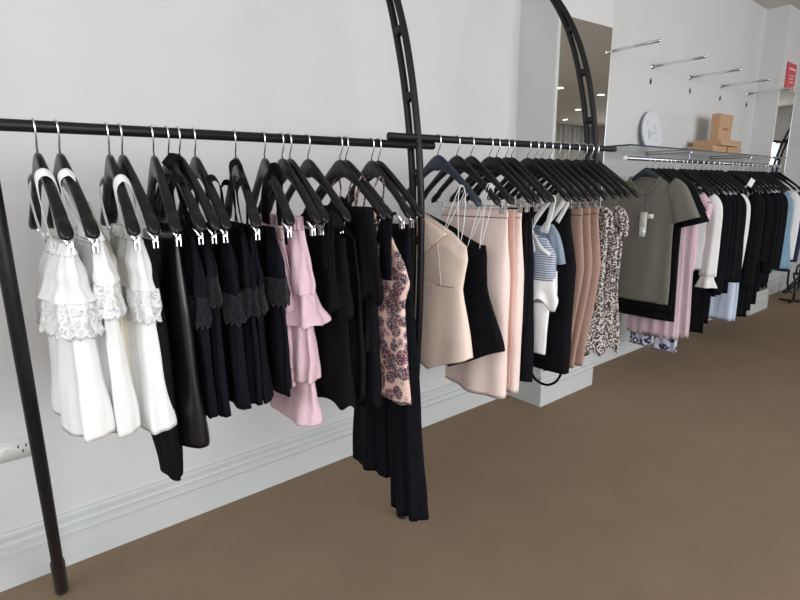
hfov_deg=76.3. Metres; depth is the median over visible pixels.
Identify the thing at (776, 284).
baseboard
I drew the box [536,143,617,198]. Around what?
clothes hanger
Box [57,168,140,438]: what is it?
dress
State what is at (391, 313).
camisole
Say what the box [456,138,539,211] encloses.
clothes hanger
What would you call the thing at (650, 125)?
round plaque
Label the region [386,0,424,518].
arch
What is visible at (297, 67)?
wall
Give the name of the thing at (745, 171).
clothes hanger
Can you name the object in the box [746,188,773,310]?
dress
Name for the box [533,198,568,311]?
frilled top
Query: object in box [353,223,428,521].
trousers
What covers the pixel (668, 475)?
floor
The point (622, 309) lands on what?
dress
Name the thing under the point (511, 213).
skirt
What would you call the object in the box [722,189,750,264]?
blouse
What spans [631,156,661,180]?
clothes hanger
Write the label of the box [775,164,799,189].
clothes hanger
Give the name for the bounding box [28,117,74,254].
clothes hanger
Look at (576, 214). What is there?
skirt
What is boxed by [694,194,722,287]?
shirt
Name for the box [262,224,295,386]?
tiered top
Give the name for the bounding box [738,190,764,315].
dress
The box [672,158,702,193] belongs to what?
clothes hanger
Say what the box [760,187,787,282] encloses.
jacket
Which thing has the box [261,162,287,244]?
ribbon
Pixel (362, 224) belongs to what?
blouse
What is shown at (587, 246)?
skirt
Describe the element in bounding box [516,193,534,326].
camisole
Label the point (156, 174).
clothes hanger
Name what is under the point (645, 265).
t-shirt
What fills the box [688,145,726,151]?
cardboard box
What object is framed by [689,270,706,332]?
trousers
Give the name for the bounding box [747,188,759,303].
trousers
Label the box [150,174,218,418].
dress
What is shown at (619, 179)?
clothes hanger
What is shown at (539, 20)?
wall column
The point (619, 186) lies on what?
clothes hanger
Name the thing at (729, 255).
dress
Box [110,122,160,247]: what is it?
clothes hanger
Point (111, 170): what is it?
clothes hanger
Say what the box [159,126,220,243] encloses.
clothes hanger
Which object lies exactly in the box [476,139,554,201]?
clothes hanger
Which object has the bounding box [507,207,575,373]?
skirt
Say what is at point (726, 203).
jumpsuit
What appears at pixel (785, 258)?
shirt
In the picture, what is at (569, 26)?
arch
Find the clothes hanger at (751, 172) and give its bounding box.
[722,163,775,193]
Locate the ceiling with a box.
[752,0,799,9]
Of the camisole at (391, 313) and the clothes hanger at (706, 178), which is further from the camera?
the clothes hanger at (706, 178)
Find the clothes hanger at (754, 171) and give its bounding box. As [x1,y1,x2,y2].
[731,163,779,190]
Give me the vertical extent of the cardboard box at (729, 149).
0.062 m
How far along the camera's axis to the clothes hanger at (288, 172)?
1.38 m
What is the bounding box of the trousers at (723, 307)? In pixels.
[709,191,738,320]
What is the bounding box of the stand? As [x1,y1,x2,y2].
[779,264,799,303]
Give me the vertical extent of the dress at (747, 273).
1.065 m
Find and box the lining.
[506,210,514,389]
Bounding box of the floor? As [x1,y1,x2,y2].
[0,285,799,599]
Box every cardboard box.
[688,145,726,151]
[693,139,741,146]
[710,113,732,139]
[726,147,740,152]
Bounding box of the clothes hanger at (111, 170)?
[100,122,140,249]
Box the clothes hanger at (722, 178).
[692,160,739,192]
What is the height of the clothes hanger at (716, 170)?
0.248 m
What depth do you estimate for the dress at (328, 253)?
1.48 m
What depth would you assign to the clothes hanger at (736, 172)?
4.16 m
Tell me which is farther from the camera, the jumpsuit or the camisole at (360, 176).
the jumpsuit
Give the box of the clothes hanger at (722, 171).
[697,161,747,192]
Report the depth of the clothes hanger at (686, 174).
3.57 m
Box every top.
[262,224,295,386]
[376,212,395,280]
[406,185,472,368]
[427,183,504,366]
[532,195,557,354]
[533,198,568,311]
[775,190,799,271]
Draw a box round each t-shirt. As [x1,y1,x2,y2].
[601,176,699,304]
[618,180,708,313]
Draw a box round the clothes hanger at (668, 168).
[667,158,698,193]
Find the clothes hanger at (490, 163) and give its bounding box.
[449,137,532,212]
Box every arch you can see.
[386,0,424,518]
[550,0,598,205]
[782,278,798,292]
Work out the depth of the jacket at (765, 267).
4.47 m
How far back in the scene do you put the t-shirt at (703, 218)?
3.34 m
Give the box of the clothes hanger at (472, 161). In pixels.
[431,136,514,213]
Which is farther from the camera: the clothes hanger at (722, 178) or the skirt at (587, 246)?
the clothes hanger at (722, 178)
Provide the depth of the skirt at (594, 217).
2.27 m
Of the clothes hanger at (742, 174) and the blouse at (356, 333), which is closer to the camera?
the blouse at (356, 333)
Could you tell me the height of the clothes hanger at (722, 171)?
0.248 m
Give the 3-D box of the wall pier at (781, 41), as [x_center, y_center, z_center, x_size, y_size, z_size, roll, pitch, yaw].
[3.716,-1.384,5.433,0.500,3.000,0.510,-10,16,-37]
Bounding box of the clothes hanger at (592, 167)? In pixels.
[547,143,624,198]
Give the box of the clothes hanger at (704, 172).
[689,160,729,192]
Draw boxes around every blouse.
[323,196,383,407]
[326,207,365,400]
[693,192,712,270]
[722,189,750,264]
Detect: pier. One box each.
[744,4,799,292]
[746,290,768,314]
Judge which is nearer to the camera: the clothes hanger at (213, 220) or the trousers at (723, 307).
the clothes hanger at (213, 220)
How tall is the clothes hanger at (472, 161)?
0.282 m
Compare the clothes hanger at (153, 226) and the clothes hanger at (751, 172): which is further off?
the clothes hanger at (751, 172)
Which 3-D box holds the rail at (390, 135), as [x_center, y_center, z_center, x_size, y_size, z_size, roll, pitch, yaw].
[0.510,-0.639,2.084,1.402,0.036,0.026,-10,16,-37]
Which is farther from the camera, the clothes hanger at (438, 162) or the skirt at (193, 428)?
the clothes hanger at (438, 162)
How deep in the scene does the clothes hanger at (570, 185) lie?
2.10 m
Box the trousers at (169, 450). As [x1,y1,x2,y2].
[142,238,182,480]
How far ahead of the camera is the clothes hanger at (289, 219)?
1.34 m
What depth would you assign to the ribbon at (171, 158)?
1.24 m
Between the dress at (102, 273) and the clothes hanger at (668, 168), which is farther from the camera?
the clothes hanger at (668, 168)
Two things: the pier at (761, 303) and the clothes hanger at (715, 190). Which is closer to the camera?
the clothes hanger at (715, 190)
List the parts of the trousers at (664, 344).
leg, leg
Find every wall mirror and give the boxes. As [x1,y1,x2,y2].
[542,17,613,371]
[759,87,795,290]
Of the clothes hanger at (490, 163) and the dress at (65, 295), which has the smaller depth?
the dress at (65, 295)
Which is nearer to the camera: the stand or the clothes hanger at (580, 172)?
the clothes hanger at (580, 172)
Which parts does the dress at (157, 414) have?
lace trim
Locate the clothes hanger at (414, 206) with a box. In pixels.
[350,137,422,227]
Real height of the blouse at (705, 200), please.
0.600 m
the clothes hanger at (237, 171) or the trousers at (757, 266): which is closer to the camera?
the clothes hanger at (237, 171)
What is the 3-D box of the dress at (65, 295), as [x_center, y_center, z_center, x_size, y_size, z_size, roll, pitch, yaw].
[-0.769,-0.006,1.172,0.128,0.570,0.387,-9,15,-32]
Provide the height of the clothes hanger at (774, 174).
0.248 m
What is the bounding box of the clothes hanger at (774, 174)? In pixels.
[746,164,796,190]
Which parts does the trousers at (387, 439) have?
leg, leg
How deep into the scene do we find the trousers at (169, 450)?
1.22 m
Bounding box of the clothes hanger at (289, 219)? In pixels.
[252,131,294,237]
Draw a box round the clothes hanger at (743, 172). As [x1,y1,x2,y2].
[717,162,767,193]
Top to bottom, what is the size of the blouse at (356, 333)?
0.575 m
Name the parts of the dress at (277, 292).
lace trim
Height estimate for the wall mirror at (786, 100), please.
2.050 m
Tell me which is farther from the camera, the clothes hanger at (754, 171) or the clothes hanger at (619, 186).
the clothes hanger at (754, 171)
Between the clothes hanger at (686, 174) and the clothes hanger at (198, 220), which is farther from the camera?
the clothes hanger at (686, 174)
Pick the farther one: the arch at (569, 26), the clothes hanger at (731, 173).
the clothes hanger at (731, 173)
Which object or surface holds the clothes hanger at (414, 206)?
hanging from the rail at (14, 125)
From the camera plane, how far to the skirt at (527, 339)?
2.07 m
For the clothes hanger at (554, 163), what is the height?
0.282 m
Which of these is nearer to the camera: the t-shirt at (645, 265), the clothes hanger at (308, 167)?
the clothes hanger at (308, 167)
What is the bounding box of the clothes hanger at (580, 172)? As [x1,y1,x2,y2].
[532,142,607,206]
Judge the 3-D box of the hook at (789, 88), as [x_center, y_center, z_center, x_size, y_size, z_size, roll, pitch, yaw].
[3.490,-1.970,4.796,0.036,0.037,0.376,-10,16,-37]
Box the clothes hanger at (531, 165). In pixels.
[487,140,569,201]
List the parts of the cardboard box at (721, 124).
lid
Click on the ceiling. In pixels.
(768, 4)
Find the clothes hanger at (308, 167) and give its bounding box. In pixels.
[276,133,350,233]
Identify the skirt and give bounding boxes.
[143,228,209,448]
[442,208,509,398]
[468,208,523,392]
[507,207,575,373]
[519,213,533,381]
[530,207,583,339]
[539,205,600,365]
[539,206,591,367]
[679,225,696,337]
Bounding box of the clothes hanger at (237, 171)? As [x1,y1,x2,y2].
[224,129,261,239]
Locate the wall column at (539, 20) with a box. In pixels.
[514,0,614,374]
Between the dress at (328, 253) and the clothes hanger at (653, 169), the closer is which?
the dress at (328, 253)
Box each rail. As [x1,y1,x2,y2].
[0,118,434,149]
[386,132,616,151]
[622,152,783,167]
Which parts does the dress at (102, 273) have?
lace trim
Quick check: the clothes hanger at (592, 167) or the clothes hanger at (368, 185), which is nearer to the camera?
the clothes hanger at (368, 185)
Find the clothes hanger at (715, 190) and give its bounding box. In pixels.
[687,159,718,193]
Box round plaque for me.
[641,111,660,145]
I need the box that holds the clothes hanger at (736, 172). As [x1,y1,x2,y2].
[709,162,759,191]
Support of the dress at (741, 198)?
hanging from the clothes hanger at (716, 170)
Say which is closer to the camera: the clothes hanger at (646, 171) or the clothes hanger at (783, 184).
the clothes hanger at (646, 171)
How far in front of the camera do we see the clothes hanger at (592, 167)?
2.29 m
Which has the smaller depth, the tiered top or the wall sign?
the tiered top
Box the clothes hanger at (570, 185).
[501,141,583,208]
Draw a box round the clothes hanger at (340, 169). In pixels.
[303,135,386,230]
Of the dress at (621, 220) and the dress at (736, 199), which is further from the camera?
the dress at (736, 199)
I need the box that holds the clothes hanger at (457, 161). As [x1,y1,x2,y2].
[424,135,500,204]
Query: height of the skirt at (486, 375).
0.735 m
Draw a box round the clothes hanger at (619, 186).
[551,144,630,197]
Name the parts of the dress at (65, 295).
lace trim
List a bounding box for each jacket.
[757,192,779,291]
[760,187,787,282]
[760,192,783,287]
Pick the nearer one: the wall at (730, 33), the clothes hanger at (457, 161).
the clothes hanger at (457, 161)
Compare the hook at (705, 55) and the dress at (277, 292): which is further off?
the hook at (705, 55)
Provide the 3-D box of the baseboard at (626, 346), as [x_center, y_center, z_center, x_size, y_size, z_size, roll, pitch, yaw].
[2.392,0.246,4.596,3.050,0.203,0.024,-10,16,-37]
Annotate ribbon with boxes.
[161,153,187,225]
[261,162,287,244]
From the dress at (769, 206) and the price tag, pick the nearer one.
the price tag
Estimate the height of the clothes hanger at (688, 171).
0.248 m
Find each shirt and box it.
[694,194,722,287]
[767,190,792,270]
[771,189,799,259]
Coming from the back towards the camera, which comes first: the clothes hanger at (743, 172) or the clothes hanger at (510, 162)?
the clothes hanger at (743, 172)
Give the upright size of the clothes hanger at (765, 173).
0.248 m
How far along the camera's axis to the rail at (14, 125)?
1.28 m
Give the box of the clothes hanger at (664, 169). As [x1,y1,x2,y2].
[662,157,681,180]
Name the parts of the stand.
arm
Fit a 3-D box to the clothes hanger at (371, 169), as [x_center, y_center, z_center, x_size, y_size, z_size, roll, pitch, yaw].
[-0.091,-0.381,1.649,0.030,0.282,0.426,-9,15,-34]
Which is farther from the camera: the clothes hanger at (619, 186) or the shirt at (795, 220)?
the shirt at (795, 220)
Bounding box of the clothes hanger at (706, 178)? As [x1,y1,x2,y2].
[693,159,723,195]
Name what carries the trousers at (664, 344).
hanging from the clothes hanger at (668, 168)
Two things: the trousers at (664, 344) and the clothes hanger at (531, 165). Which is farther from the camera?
the trousers at (664, 344)
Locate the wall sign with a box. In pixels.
[784,61,796,89]
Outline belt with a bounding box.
[533,374,561,385]
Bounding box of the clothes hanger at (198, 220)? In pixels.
[155,125,206,244]
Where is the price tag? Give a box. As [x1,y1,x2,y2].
[747,178,754,186]
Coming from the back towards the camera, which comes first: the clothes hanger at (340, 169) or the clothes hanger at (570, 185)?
the clothes hanger at (570, 185)
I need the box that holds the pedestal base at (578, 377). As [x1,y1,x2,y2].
[507,356,593,406]
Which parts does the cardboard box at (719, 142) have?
lid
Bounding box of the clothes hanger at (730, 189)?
[690,160,734,192]
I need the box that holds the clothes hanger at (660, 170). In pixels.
[648,157,673,180]
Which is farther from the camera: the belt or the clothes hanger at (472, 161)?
the belt
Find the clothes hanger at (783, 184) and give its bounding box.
[743,169,790,190]
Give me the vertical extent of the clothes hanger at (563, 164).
0.282 m
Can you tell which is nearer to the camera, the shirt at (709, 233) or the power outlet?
the power outlet
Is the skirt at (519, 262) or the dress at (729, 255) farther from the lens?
the dress at (729, 255)
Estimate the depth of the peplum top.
1.86 m
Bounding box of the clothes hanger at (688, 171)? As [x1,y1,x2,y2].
[684,159,713,193]
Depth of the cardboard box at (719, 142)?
4.19 m
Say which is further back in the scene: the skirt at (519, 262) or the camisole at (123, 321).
the skirt at (519, 262)
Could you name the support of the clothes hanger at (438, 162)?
hanging from the rail at (390, 135)
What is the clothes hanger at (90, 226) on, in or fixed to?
hanging from the rail at (14, 125)
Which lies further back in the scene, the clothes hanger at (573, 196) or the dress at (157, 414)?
the clothes hanger at (573, 196)
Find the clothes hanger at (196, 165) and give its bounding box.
[177,127,231,242]
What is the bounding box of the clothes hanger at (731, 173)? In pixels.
[702,161,756,196]
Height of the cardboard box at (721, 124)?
0.211 m
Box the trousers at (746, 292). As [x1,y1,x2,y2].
[737,188,749,316]
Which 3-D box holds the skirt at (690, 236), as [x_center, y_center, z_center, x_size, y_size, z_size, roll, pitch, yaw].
[1.959,-0.267,3.718,0.086,1.050,0.381,-10,16,-37]
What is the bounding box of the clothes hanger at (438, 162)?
[402,134,481,205]
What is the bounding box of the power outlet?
[0,436,30,463]
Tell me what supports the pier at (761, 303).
attached to the wall pier at (781, 41)
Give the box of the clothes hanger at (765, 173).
[739,163,787,190]
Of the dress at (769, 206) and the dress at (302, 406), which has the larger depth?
the dress at (769, 206)
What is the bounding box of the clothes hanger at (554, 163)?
[510,141,591,208]
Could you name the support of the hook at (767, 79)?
attached to the wall at (730, 33)
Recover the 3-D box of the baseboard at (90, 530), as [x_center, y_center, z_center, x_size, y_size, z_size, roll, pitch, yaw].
[-1.249,0.886,1.857,5.050,0.203,0.024,-10,16,-37]
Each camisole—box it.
[87,201,133,385]
[330,176,365,205]
[348,176,410,404]
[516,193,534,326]
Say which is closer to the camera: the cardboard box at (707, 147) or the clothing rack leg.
the clothing rack leg
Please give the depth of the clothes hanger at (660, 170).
3.40 m
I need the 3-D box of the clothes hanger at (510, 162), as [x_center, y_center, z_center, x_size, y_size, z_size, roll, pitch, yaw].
[0.422,-0.501,2.041,0.030,0.282,0.426,-10,16,-37]
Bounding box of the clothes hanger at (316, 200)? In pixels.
[269,132,329,234]
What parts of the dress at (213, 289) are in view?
lace trim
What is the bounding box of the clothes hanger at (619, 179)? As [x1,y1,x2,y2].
[551,145,639,197]
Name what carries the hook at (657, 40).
attached to the wall at (730, 33)
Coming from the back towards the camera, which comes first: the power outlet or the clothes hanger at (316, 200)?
the power outlet
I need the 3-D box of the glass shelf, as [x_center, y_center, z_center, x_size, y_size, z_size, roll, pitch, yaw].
[2.458,-1.184,4.133,2.962,0.008,0.348,-10,16,-37]
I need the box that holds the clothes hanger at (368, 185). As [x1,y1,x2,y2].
[319,135,392,229]
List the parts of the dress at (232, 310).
lace trim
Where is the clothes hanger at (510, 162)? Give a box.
[466,138,548,211]
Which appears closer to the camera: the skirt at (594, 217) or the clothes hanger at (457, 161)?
the clothes hanger at (457, 161)
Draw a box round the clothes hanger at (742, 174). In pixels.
[713,162,762,191]
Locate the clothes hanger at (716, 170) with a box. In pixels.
[695,161,744,192]
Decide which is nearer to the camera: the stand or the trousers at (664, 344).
the trousers at (664, 344)
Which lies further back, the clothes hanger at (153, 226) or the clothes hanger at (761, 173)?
the clothes hanger at (761, 173)
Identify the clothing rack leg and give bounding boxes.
[0,182,68,595]
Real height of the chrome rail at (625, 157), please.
0.082 m
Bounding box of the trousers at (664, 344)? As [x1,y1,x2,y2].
[629,331,676,352]
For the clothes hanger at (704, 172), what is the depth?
3.77 m
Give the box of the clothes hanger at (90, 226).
[46,119,99,252]
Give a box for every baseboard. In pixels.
[0,382,506,591]
[589,318,710,366]
[767,269,798,294]
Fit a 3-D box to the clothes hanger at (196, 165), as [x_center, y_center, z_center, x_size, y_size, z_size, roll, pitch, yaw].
[-0.522,-0.300,1.315,0.030,0.282,0.426,-10,15,-36]
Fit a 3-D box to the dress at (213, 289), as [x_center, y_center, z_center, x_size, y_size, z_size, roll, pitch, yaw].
[-0.538,0.031,1.371,0.071,0.488,0.355,-10,15,-36]
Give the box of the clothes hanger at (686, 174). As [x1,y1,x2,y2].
[677,158,710,193]
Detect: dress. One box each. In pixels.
[27,168,115,442]
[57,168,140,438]
[99,174,176,434]
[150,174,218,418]
[180,218,230,417]
[182,174,251,409]
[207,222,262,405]
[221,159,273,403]
[244,223,291,396]
[260,214,330,425]
[300,209,355,409]
[583,205,628,352]
[584,206,613,356]
[619,178,706,321]
[626,227,685,339]
[710,194,735,296]
[714,192,741,294]
[718,191,746,292]
[732,188,761,315]
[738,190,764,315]
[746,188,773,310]
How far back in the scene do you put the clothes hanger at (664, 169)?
3.44 m
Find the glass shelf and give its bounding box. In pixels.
[611,144,786,159]
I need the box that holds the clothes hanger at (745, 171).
[719,162,771,191]
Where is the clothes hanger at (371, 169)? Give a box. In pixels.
[344,137,412,228]
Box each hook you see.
[612,37,661,52]
[651,54,706,69]
[688,66,741,79]
[720,77,770,88]
[747,86,794,95]
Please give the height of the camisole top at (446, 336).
0.665 m
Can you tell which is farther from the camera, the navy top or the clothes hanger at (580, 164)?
the navy top
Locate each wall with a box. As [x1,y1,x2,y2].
[0,0,520,533]
[602,0,799,330]
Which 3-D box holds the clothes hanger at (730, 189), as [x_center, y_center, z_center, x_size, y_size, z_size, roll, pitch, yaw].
[2.337,-0.945,3.900,0.027,0.248,0.426,-10,16,-37]
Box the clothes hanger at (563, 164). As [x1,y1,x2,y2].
[516,142,598,207]
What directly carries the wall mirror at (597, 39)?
attached to the wall column at (539, 20)
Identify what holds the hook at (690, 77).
attached to the wall at (730, 33)
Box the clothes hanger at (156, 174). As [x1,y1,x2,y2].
[146,124,181,245]
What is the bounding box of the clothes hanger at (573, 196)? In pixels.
[496,140,577,207]
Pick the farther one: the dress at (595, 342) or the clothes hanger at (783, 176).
the clothes hanger at (783, 176)
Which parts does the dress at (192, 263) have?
lace trim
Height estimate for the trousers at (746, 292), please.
1.105 m
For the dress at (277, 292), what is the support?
hanging from the clothes hanger at (237, 171)
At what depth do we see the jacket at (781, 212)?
4.54 m
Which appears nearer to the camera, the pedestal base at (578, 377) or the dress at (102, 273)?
the dress at (102, 273)
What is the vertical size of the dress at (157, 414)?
0.590 m
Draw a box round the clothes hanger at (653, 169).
[642,157,670,182]
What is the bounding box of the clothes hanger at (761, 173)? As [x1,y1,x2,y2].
[735,163,783,190]
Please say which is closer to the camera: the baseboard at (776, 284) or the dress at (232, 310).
the dress at (232, 310)
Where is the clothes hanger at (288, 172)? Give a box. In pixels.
[257,132,321,235]
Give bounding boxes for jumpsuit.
[700,189,731,323]
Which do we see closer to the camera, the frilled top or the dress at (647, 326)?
the frilled top
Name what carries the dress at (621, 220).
hanging from the clothes hanger at (619, 186)

